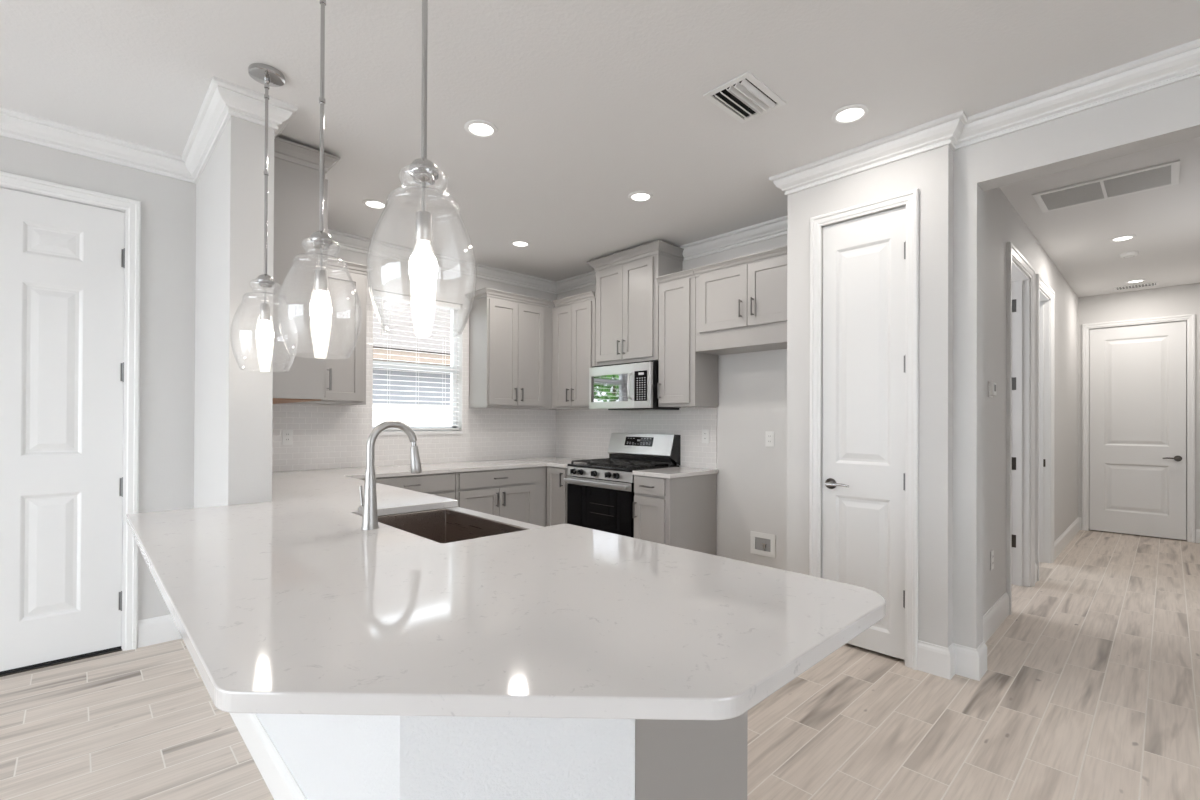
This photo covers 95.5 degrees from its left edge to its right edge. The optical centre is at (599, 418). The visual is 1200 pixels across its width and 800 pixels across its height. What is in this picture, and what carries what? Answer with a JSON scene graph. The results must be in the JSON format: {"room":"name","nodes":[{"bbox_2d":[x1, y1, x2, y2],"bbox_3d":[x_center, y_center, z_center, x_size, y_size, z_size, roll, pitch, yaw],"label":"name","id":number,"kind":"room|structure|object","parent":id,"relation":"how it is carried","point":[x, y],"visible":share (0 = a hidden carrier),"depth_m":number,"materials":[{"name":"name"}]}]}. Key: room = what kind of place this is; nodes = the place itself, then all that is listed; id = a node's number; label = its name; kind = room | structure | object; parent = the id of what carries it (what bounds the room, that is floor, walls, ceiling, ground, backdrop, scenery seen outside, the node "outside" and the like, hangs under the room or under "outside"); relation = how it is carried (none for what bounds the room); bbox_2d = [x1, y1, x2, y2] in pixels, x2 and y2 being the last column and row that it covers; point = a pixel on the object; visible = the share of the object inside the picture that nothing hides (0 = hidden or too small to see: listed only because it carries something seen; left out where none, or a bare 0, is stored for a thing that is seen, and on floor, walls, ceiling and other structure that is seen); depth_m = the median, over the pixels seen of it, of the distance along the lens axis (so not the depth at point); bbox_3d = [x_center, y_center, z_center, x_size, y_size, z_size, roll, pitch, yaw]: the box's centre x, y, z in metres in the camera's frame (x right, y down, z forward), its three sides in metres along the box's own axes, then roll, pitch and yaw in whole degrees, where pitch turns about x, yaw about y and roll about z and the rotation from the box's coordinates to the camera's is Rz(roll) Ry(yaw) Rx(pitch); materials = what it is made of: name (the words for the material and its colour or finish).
{"room":"kitchen","nodes":[
{"label":"kitchen","id":0,"kind":"room"},
{"bbox_2d":[0,136,195,646],"bbox_3d":[-4.086,-0.125,1.737,4.505,2.800,0.130,0,0,-44],"label":"wall","id":1,"kind":"structure","parent":0,"point":[168,204],"depth_m":3.14,"materials":[{"name":"grey paint"}]},
{"bbox_2d":[0,171,140,676],"bbox_3d":[-3.010,0.030,2.745,1.049,2.507,0.145,0,0,-44],"label":"door","id":2,"kind":"structure","parent":1,"relation":"in","point":[70,257],"depth_m":2.89,"materials":[{"name":"white paint"}]},
{"bbox_2d":[0,76,297,183],"bbox_3d":[-3.520,-1.469,1.431,4.642,0.110,1.097,0,0,-44],"label":"trim","id":3,"kind":"structure","parent":1,"relation":"attached to","point":[223,99],"depth_m":2.79,"materials":[{"name":"white paint"}]},
{"bbox_2d":[194,116,273,507],"bbox_3d":[-2.288,-0.111,3.244,0.177,2.800,1.850,0,0,-44],"label":"wall","id":4,"kind":"structure","parent":0,"point":[233,414],"depth_m":2.60,"materials":[{"name":"grey paint"}]},
{"bbox_2d":[273,137,339,403],"bbox_3d":[-2.113,-0.794,3.477,0.388,1.381,1.434,0,0,-44],"label":"upper cabinet","id":5,"kind":"object","parent":4,"relation":"attached to","point":[296,166],"visible":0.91,"depth_m":3.00,"materials":[{"name":"grey paint"}]},
{"bbox_2d":[272,246,556,525],"bbox_3d":[-1.628,-0.100,5.048,3.272,2.800,0.160,0,0,-44],"label":"wall","id":6,"kind":"structure","parent":0,"point":[324,436],"depth_m":4.84,"materials":[{"name":"tile"}]},
{"bbox_2d":[282,430,292,444],"bbox_3d":[-2.400,0.143,4.190,0.072,0.116,0.008,0,0,-44],"label":"wall outlet","id":7,"kind":"object","parent":6,"relation":"attached to","point":[287,435],"visible":1,"depth_m":4.19,"materials":[{"name":"white plastic"}]},
{"bbox_2d":[281,258,374,404],"bbox_3d":[-2.139,-0.654,4.186,0.671,1.085,0.376,0,0,-44],"label":"upper cabinet","id":8,"kind":"object","parent":6,"relation":"attached to","point":[348,375],"visible":0.34,"depth_m":4.18,"materials":[{"name":"grey paint"}]},
{"bbox_2d":[372,297,462,434],"bbox_3d":[-1.677,-0.477,4.989,0.862,1.247,0.167,0,0,-44],"label":"window","id":9,"kind":"structure","parent":6,"relation":"in","point":[453,311],"depth_m":5.19,"materials":[{"name":"white plastic"}]},
{"bbox_2d":[372,290,460,430],"bbox_3d":[-1.662,-0.495,4.974,0.838,1.207,0.069,0,0,-44],"label":"window blind","id":10,"kind":"object","parent":9,"relation":"attached to","point":[380,294],"visible":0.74,"depth_m":4.95,"materials":[{"name":"white plastic"}]},
{"bbox_2d":[328,229,595,293],"bbox_3d":[-1.161,-1.445,4.730,2.814,0.110,0.965,0,0,-44],"label":"trim","id":11,"kind":"structure","parent":6,"relation":"attached to","point":[342,240],"depth_m":5.22,"materials":[{"name":"white paint"}]},
{"bbox_2d":[465,288,574,409],"bbox_3d":[-0.762,-0.647,5.506,1.133,1.095,0.376,0,0,-44],"label":"upper cabinet","id":12,"kind":"object","parent":6,"relation":"attached to","point":[510,334],"visible":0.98,"depth_m":5.23,"materials":[{"name":"grey paint"}]},
{"bbox_2d":[256,713,634,799],"bbox_3d":[-0.876,0.861,1.764,2.242,0.856,0.396,0,0,38],"label":"wall","id":13,"kind":"structure","parent":0,"point":[330,757],"depth_m":1.17,"materials":[{"name":"white paint"}]},
{"bbox_2d":[138,614,307,799],"bbox_3d":[-1.288,1.213,2.080,3.287,0.150,0.332,0,0,40],"label":"baseboard","id":14,"kind":"structure","parent":13,"relation":"attached to","point":[280,781],"depth_m":2.02,"materials":[{"name":"white paint"}]},
{"bbox_2d":[0,0,1199,297],"bbox_3d":[1.723,-1.560,1.756,12.900,0.120,9.550,0,0,-44],"label":"ceiling","id":15,"kind":"structure","parent":0,"point":[592,104],"depth_m":2.50,"materials":[{"name":"white paint"}]},
{"bbox_2d":[230,63,297,371],"bbox_3d":[-1.459,-0.860,2.382,0.253,1.301,0.253,0,0,-44],"label":"pendant light","id":16,"kind":"object","parent":15,"relation":"hanging from","point":[267,75],"visible":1,"depth_m":2.37,"materials":[{"name":"silver metal"}]},
{"bbox_2d":[260,287,269,320],"bbox_3d":[-1.461,-0.502,2.380,0.038,0.146,0.038,0,0,-44],"label":"socket","id":17,"kind":"object","parent":16,"relation":"attached to","point":[264,308],"depth_m":2.37,"materials":[{"name":"silver metal"}]},
{"bbox_2d":[277,0,361,358],"bbox_3d":[-0.937,-0.860,1.838,0.253,1.301,0.253,0,0,-44],"label":"pendant light","id":18,"kind":"object","parent":15,"relation":"hanging from","point":[320,307],"visible":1,"depth_m":1.83,"materials":[{"name":"clear glass"}]},
{"bbox_2d":[315,248,326,291],"bbox_3d":[-0.939,-0.502,1.836,0.038,0.146,0.038,0,0,-44],"label":"socket","id":19,"kind":"object","parent":18,"relation":"attached to","point":[320,274],"depth_m":1.82,"materials":[{"name":"silver metal"}]},
{"bbox_2d":[362,199,387,208],"bbox_3d":[-1.575,-1.500,3.824,0.170,0.009,0.170,0,0,-44],"label":"recessed light","id":20,"kind":"object","parent":15,"relation":"in","point":[371,203],"visible":0.95,"depth_m":3.81,"materials":[{"name":"white paint"}]},
{"bbox_2d":[367,0,476,334],"bbox_3d":[-0.427,-0.860,1.327,0.253,1.301,0.253,0,0,-44],"label":"pendant light","id":21,"kind":"object","parent":15,"relation":"hanging from","point":[423,266],"visible":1,"depth_m":1.31,"materials":[{"name":"clear glass"}]},
{"bbox_2d":[415,182,431,243],"bbox_3d":[-0.428,-0.502,1.325,0.038,0.146,0.038,0,0,-44],"label":"socket","id":22,"kind":"object","parent":21,"relation":"attached to","point":[423,218],"depth_m":1.31,"materials":[{"name":"silver metal"}]},
{"bbox_2d":[464,120,497,137],"bbox_3d":[-0.617,-1.501,2.831,0.170,0.009,0.170,0,0,-44],"label":"recessed light","id":23,"kind":"object","parent":15,"relation":"in","point":[478,128],"visible":1,"depth_m":2.82,"materials":[{"name":"white paint"}]},
{"bbox_2d":[510,240,529,246],"bbox_3d":[-0.679,-1.493,4.662,0.170,0.009,0.170,0,0,-44],"label":"recessed light","id":24,"kind":"object","parent":15,"relation":"in","point":[518,243],"visible":1,"depth_m":4.65,"materials":[{"name":"white paint"}]},
{"bbox_2d":[628,191,652,201],"bbox_3d":[0.274,-1.493,3.674,0.170,0.009,0.170,0,0,-44],"label":"recessed light","id":25,"kind":"object","parent":15,"relation":"in","point":[638,196],"visible":1,"depth_m":3.67,"materials":[{"name":"white paint"}]},
{"bbox_2d":[703,71,785,122],"bbox_3d":[0.681,-1.492,2.558,0.339,0.019,0.240,0,0,-44],"label":"ceiling vent","id":26,"kind":"object","parent":15,"relation":"in","point":[744,97],"visible":1,"depth_m":2.54,"materials":[{"name":"white metal"}]},
{"bbox_2d":[831,104,868,123],"bbox_3d":[1.230,-1.493,2.683,0.170,0.009,0.170,0,0,-44],"label":"recessed light","id":27,"kind":"object","parent":15,"relation":"in","point":[852,113],"visible":1,"depth_m":2.67,"materials":[{"name":"white paint"}]},
{"bbox_2d":[1032,159,1179,212],"bbox_3d":[3.249,-1.480,3.517,0.434,0.012,0.670,0,0,-44],"label":"ceiling vent","id":28,"kind":"object","parent":15,"relation":"in","point":[1166,174],"visible":1,"depth_m":3.49,"materials":[{"name":"white metal"}]},
{"bbox_2d":[1109,235,1135,241],"bbox_3d":[4.274,-1.472,4.461,0.160,0.009,0.160,0,0,-44],"label":"recessed light","id":29,"kind":"object","parent":15,"relation":"in","point":[1124,237],"visible":1,"depth_m":4.46,"materials":[{"name":"white paint"}]},
{"bbox_2d":[1119,251,1138,257],"bbox_3d":[4.710,-1.455,4.856,0.124,0.037,0.124,0,0,-44],"label":"smoke detector","id":30,"kind":"object","parent":15,"relation":"attached to","point":[1130,254],"visible":1,"depth_m":4.82,"materials":[{"name":"white plastic"}]},
{"bbox_2d":[1125,279,1145,282],"bbox_3d":[5.698,-1.461,5.803,0.160,0.009,0.160,0,0,-44],"label":"recessed light","id":31,"kind":"object","parent":15,"relation":"in","point":[1135,280],"visible":1,"depth_m":5.79,"materials":[{"name":"white paint"}]},
{"bbox_2d":[1114,282,1158,290],"bbox_3d":[5.915,-1.460,6.018,0.190,0.008,0.350,0,0,-44],"label":"ceiling vent","id":32,"kind":"object","parent":15,"relation":"in","point":[1151,283],"visible":1,"depth_m":6.01,"materials":[{"name":"white metal"}]},
{"bbox_2d":[0,530,1199,799],"bbox_3d":[1.711,1.350,1.744,12.900,0.100,9.550,0,0,-44],"label":"floor","id":33,"kind":"structure","parent":0,"point":[1089,689],"depth_m":2.38,"materials":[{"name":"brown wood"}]},
{"bbox_2d":[361,472,454,507],"bbox_3d":[-1.709,0.869,4.397,0.886,0.855,0.666,0,0,-44],"label":"base cabinet","id":34,"kind":"object","parent":33,"relation":"on","point":[441,484],"visible":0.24,"depth_m":4.32,"materials":[{"name":"grey paint"}]},
{"bbox_2d":[383,508,444,515],"bbox_3d":[-0.689,0.864,2.145,0.728,0.855,0.850,0,0,-44],"label":"base cabinet","id":35,"kind":"object","parent":33,"relation":"on","point":[442,508],"visible":0.02,"depth_m":2.54,"materials":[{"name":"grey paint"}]},
{"bbox_2d":[455,466,546,526],"bbox_3d":[-1.043,0.875,5.036,0.952,0.855,0.666,0,0,-44],"label":"base cabinet","id":36,"kind":"object","parent":33,"relation":"on","point":[519,494],"visible":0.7,"depth_m":4.84,"materials":[{"name":"grey paint"}]},
{"bbox_2d":[547,466,567,525],"bbox_3d":[-0.201,0.879,5.245,0.666,0.855,0.306,0,0,-44],"label":"base cabinet","id":37,"kind":"object","parent":33,"relation":"on","point":[556,486],"visible":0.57,"depth_m":5.04,"materials":[{"name":"grey paint"}]},
{"bbox_2d":[564,433,680,537],"bbox_3d":[0.182,0.722,4.831,0.686,1.170,0.800,0,0,-44],"label":"range","id":38,"kind":"object","parent":33,"relation":"on","point":[600,494],"visible":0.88,"depth_m":4.72,"materials":[{"name":"silver metal"}]},
{"bbox_2d":[567,463,678,471],"bbox_3d":[0.199,0.420,4.848,0.605,0.022,0.800,0,0,-44],"label":"cooktop","id":39,"kind":"object","parent":38,"relation":"in","point":[595,467],"depth_m":4.65,"materials":[{"name":"black metal"}]},
{"bbox_2d":[633,474,715,554],"bbox_3d":[0.597,0.879,4.413,0.666,0.855,0.360,0,0,-44],"label":"base cabinet","id":40,"kind":"object","parent":33,"relation":"on","point":[680,512],"visible":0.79,"depth_m":4.25,"materials":[{"name":"grey paint"}]},
{"bbox_2d":[632,467,717,478],"bbox_3d":[0.617,0.434,4.419,0.634,0.032,0.381,0,0,-44],"label":"countertop","id":41,"kind":"structure","parent":40,"relation":"on","point":[673,472],"depth_m":4.30,"materials":[{"name":"white stone"}]},
{"bbox_2d":[635,711,747,799],"bbox_3d":[-0.107,0.864,1.547,0.740,0.855,0.808,0,0,-44],"label":"base cabinet","id":42,"kind":"object","parent":33,"relation":"on","point":[675,759],"visible":0.07,"depth_m":1.30,"materials":[{"name":"grey paint"}]},
{"bbox_3d":[-1.755,0.864,3.266,0.740,0.855,2.234,0,0,-44],"label":"cabinet","id":43,"kind":"object","parent":33,"relation":"on","visible":0},
{"bbox_2d":[126,457,885,719],"bbox_3d":[-0.339,0.424,3.221,3.674,0.032,4.260,0,0,-44],"label":"countertop","id":44,"kind":"structure","parent":43,"relation":"on","point":[285,604],"depth_m":1.12,"materials":[{"name":"white stone"}]},
{"bbox_2d":[358,420,421,529],"bbox_3d":[-0.796,0.204,2.068,0.228,0.394,0.108,0,0,-44],"label":"faucet","id":45,"kind":"object","parent":44,"relation":"on","point":[368,507],"visible":1,"depth_m":1.99,"materials":[{"name":"silver metal"}]},
{"bbox_2d":[378,507,542,542],"bbox_3d":[-0.615,0.543,2.216,0.537,0.218,0.814,0,0,-44],"label":"sink","id":46,"kind":"object","parent":44,"relation":"in","point":[447,525],"visible":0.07,"depth_m":2.51,"materials":[{"name":"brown metal"}]},
{"bbox_2d":[556,234,786,569],"bbox_3d":[0.646,-0.091,4.946,0.130,2.800,3.154,0,0,-44],"label":"wall","id":47,"kind":"structure","parent":0,"point":[751,477],"depth_m":4.40,"materials":[{"name":"grey paint"}]},
{"bbox_2d":[552,291,595,409],"bbox_3d":[-0.175,-0.645,5.441,0.376,1.095,0.640,0,0,-44],"label":"upper cabinet","id":48,"kind":"object","parent":47,"relation":"attached to","point":[573,317],"visible":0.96,"depth_m":5.32,"materials":[{"name":"grey paint"}]},
{"bbox_2d":[587,240,683,365],"bbox_3d":[0.319,-0.980,4.934,0.390,0.975,0.884,0,0,-44],"label":"upper cabinet","id":49,"kind":"object","parent":47,"relation":"attached to","point":[627,288],"visible":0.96,"depth_m":4.77,"materials":[{"name":"grey paint"}]},
{"bbox_2d":[589,360,680,410],"bbox_3d":[0.288,-0.279,4.896,0.454,0.407,0.746,0,0,-44],"label":"microwave","id":50,"kind":"object","parent":49,"relation":"attached to","point":[633,386],"visible":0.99,"depth_m":4.71,"materials":[{"name":"silver metal"}]},
{"bbox_2d":[655,269,717,407],"bbox_3d":[0.714,-0.634,4.513,0.376,1.073,0.373,0,0,-44],"label":"upper cabinet","id":51,"kind":"object","parent":47,"relation":"attached to","point":[688,377],"visible":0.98,"depth_m":4.40,"materials":[{"name":"grey paint"}]},
{"bbox_2d":[702,429,708,442],"bbox_3d":[0.888,0.149,4.592,0.008,0.116,0.072,0,0,-44],"label":"wall outlet","id":52,"kind":"object","parent":47,"relation":"attached to","point":[705,432],"visible":1,"depth_m":4.59,"materials":[{"name":"white plastic"}]},
{"bbox_2d":[692,245,786,354],"bbox_3d":[1.173,-0.848,4.044,0.386,0.646,0.933,0,0,-44],"label":"upper cabinet","id":53,"kind":"object","parent":47,"relation":"attached to","point":[741,302],"visible":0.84,"depth_m":3.97,"materials":[{"name":"grey paint"}]},
{"bbox_2d":[750,531,775,557],"bbox_3d":[1.253,0.971,4.210,0.020,0.175,0.213,0,0,-44],"label":"water supply box","id":54,"kind":"object","parent":47,"relation":"attached to","point":[764,544],"visible":1,"depth_m":4.21,"materials":[{"name":"white plastic"}]},
{"bbox_2d":[765,431,773,446],"bbox_3d":[1.300,0.157,4.176,0.008,0.116,0.072,0,0,-44],"label":"wall outlet","id":55,"kind":"object","parent":47,"relation":"attached to","point":[769,435],"visible":1,"depth_m":4.17,"materials":[{"name":"white plastic"}]},
{"bbox_2d":[786,145,952,647],"bbox_3d":[1.696,-0.093,3.293,0.663,2.800,0.865,0,0,-44],"label":"wall","id":56,"kind":"structure","parent":0,"point":[930,172],"depth_m":2.83,"materials":[{"name":"grey paint"}]},
{"bbox_2d":[809,189,918,669],"bbox_3d":[1.464,0.053,3.056,0.093,2.502,0.578,0,0,-44],"label":"door","id":57,"kind":"structure","parent":56,"relation":"in","point":[870,444],"depth_m":3.03,"materials":[{"name":"white paint"}]},
{"bbox_2d":[680,39,1199,260],"bbox_3d":[3.076,-1.439,1.807,0.743,0.110,7.510,0,0,-44],"label":"trim","id":58,"kind":"structure","parent":56,"relation":"attached to","point":[956,130],"depth_m":2.69,"materials":[{"name":"white paint"}]},
{"bbox_2d":[983,187,1077,614],"bbox_3d":[3.808,-0.078,4.785,5.320,2.800,0.124,0,0,-44],"label":"wall","id":59,"kind":"structure","parent":0,"point":[1002,224],"depth_m":3.63,"materials":[{"name":"grey paint"}]},
{"bbox_2d":[917,592,1008,680],"bbox_3d":[2.221,1.233,3.208,1.352,0.150,0.253,0,0,-44],"label":"baseboard","id":60,"kind":"structure","parent":59,"relation":"attached to","point":[957,659],"depth_m":2.78,"materials":[{"name":"white paint"}]},
{"bbox_2d":[988,381,995,396],"bbox_3d":[2.389,-0.178,3.319,0.100,0.095,0.027,0,0,-44],"label":"thermostat","id":61,"kind":"object","parent":59,"relation":"attached to","point":[991,385],"visible":1,"depth_m":3.30,"materials":[{"name":"white plastic"}]},
{"bbox_2d":[990,550,993,569],"bbox_3d":[2.414,0.870,3.356,0.072,0.116,0.008,0,0,-44],"label":"wall outlet","id":62,"kind":"object","parent":59,"relation":"attached to","point":[992,551],"visible":1,"depth_m":3.34,"materials":[{"name":"white plastic"}]},
{"bbox_2d":[1006,242,1034,614],"bbox_3d":[2.788,0.066,4.304,0.958,2.500,0.892,0,0,-44],"label":"door","id":63,"kind":"structure","parent":59,"relation":"in","point":[1020,341],"depth_m":4.28,"materials":[{"name":"white paint"}]},
{"bbox_2d":[1035,562,1036,582],"bbox_3d":[3.487,1.244,4.379,0.160,0.150,0.016,0,0,-44],"label":"baseboard","id":64,"kind":"structure","parent":59,"relation":"attached to","point":[1035,562],"depth_m":4.41,"materials":[{"name":"white paint"}]},
{"bbox_2d":[1035,274,1054,580],"bbox_3d":[3.601,0.072,5.029,0.880,2.500,0.814,0,0,-44],"label":"door","id":65,"kind":"structure","parent":59,"relation":"in","point":[1044,295],"depth_m":5.01,"materials":[{"name":"white paint"}]},
{"bbox_2d":[1054,517,1081,559],"bbox_3d":[4.984,1.256,5.805,2.195,0.150,0.031,0,0,-44],"label":"baseboard","id":66,"kind":"structure","parent":59,"relation":"attached to","point":[1073,529],"depth_m":5.75,"materials":[{"name":"white paint"}]},
{"bbox_2d":[952,75,1199,648],"bbox_3d":[3.726,-0.095,0.926,0.140,2.800,5.580,0,0,-44],"label":"wall","id":67,"kind":"structure","parent":0,"point":[1168,114],"depth_m":2.74,"materials":[{"name":"grey paint"}]},
{"bbox_2d":[1078,283,1199,542],"bbox_3d":[5.604,-0.061,6.842,0.120,2.800,3.080,0,0,-44],"label":"wall","id":68,"kind":"structure","parent":0,"point":[1180,299],"depth_m":6.19,"materials":[{"name":"grey paint"}]},
{"bbox_2d":[1082,314,1194,542],"bbox_3d":[6.114,0.103,6.225,0.093,2.470,0.917,0,0,-44],"label":"door","id":69,"kind":"structure","parent":68,"relation":"in","point":[1134,409],"depth_m":6.21,"materials":[{"name":"white paint"}]},
{"bbox_2d":[1186,322,1186,539],"bbox_3d":[5.671,-0.036,6.906,0.055,2.850,3.080,0,0,-44],"label":"wall","id":70,"kind":"structure","parent":0,"point":[1186,322],"depth_m":6.02,"materials":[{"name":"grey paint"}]},
{"bbox_3d":[4.665,-0.078,3.891,5.320,2.800,0.120,0,0,-44],"label":"wall","id":71,"kind":"structure","parent":0,"visible":0},
{"bbox_2d":[1196,529,1199,542],"bbox_3d":[4.563,1.247,3.986,5.320,0.150,0.158,0,0,-44],"label":"baseboard","id":72,"kind":"structure","parent":71,"relation":"attached to","point":[1197,530],"depth_m":5.87,"materials":[{"name":"white paint"}]},
{"label":"outside","id":73,"kind":"structure","parent":0,"visible":0},
{"bbox_3d":[-0.007,1.535,-0.007,60.000,0.200,60.000,0,0,-44],"label":"ground","id":74,"kind":"structure","parent":73,"visible":0},
{"bbox_2d":[372,298,450,426],"bbox_3d":[-4.642,-0.912,11.135,10.300,4.750,6.300,0,0,-44],"label":"house","id":75,"kind":"structure","parent":74,"relation":"on","point":[382,346],"depth_m":8.89,"materials":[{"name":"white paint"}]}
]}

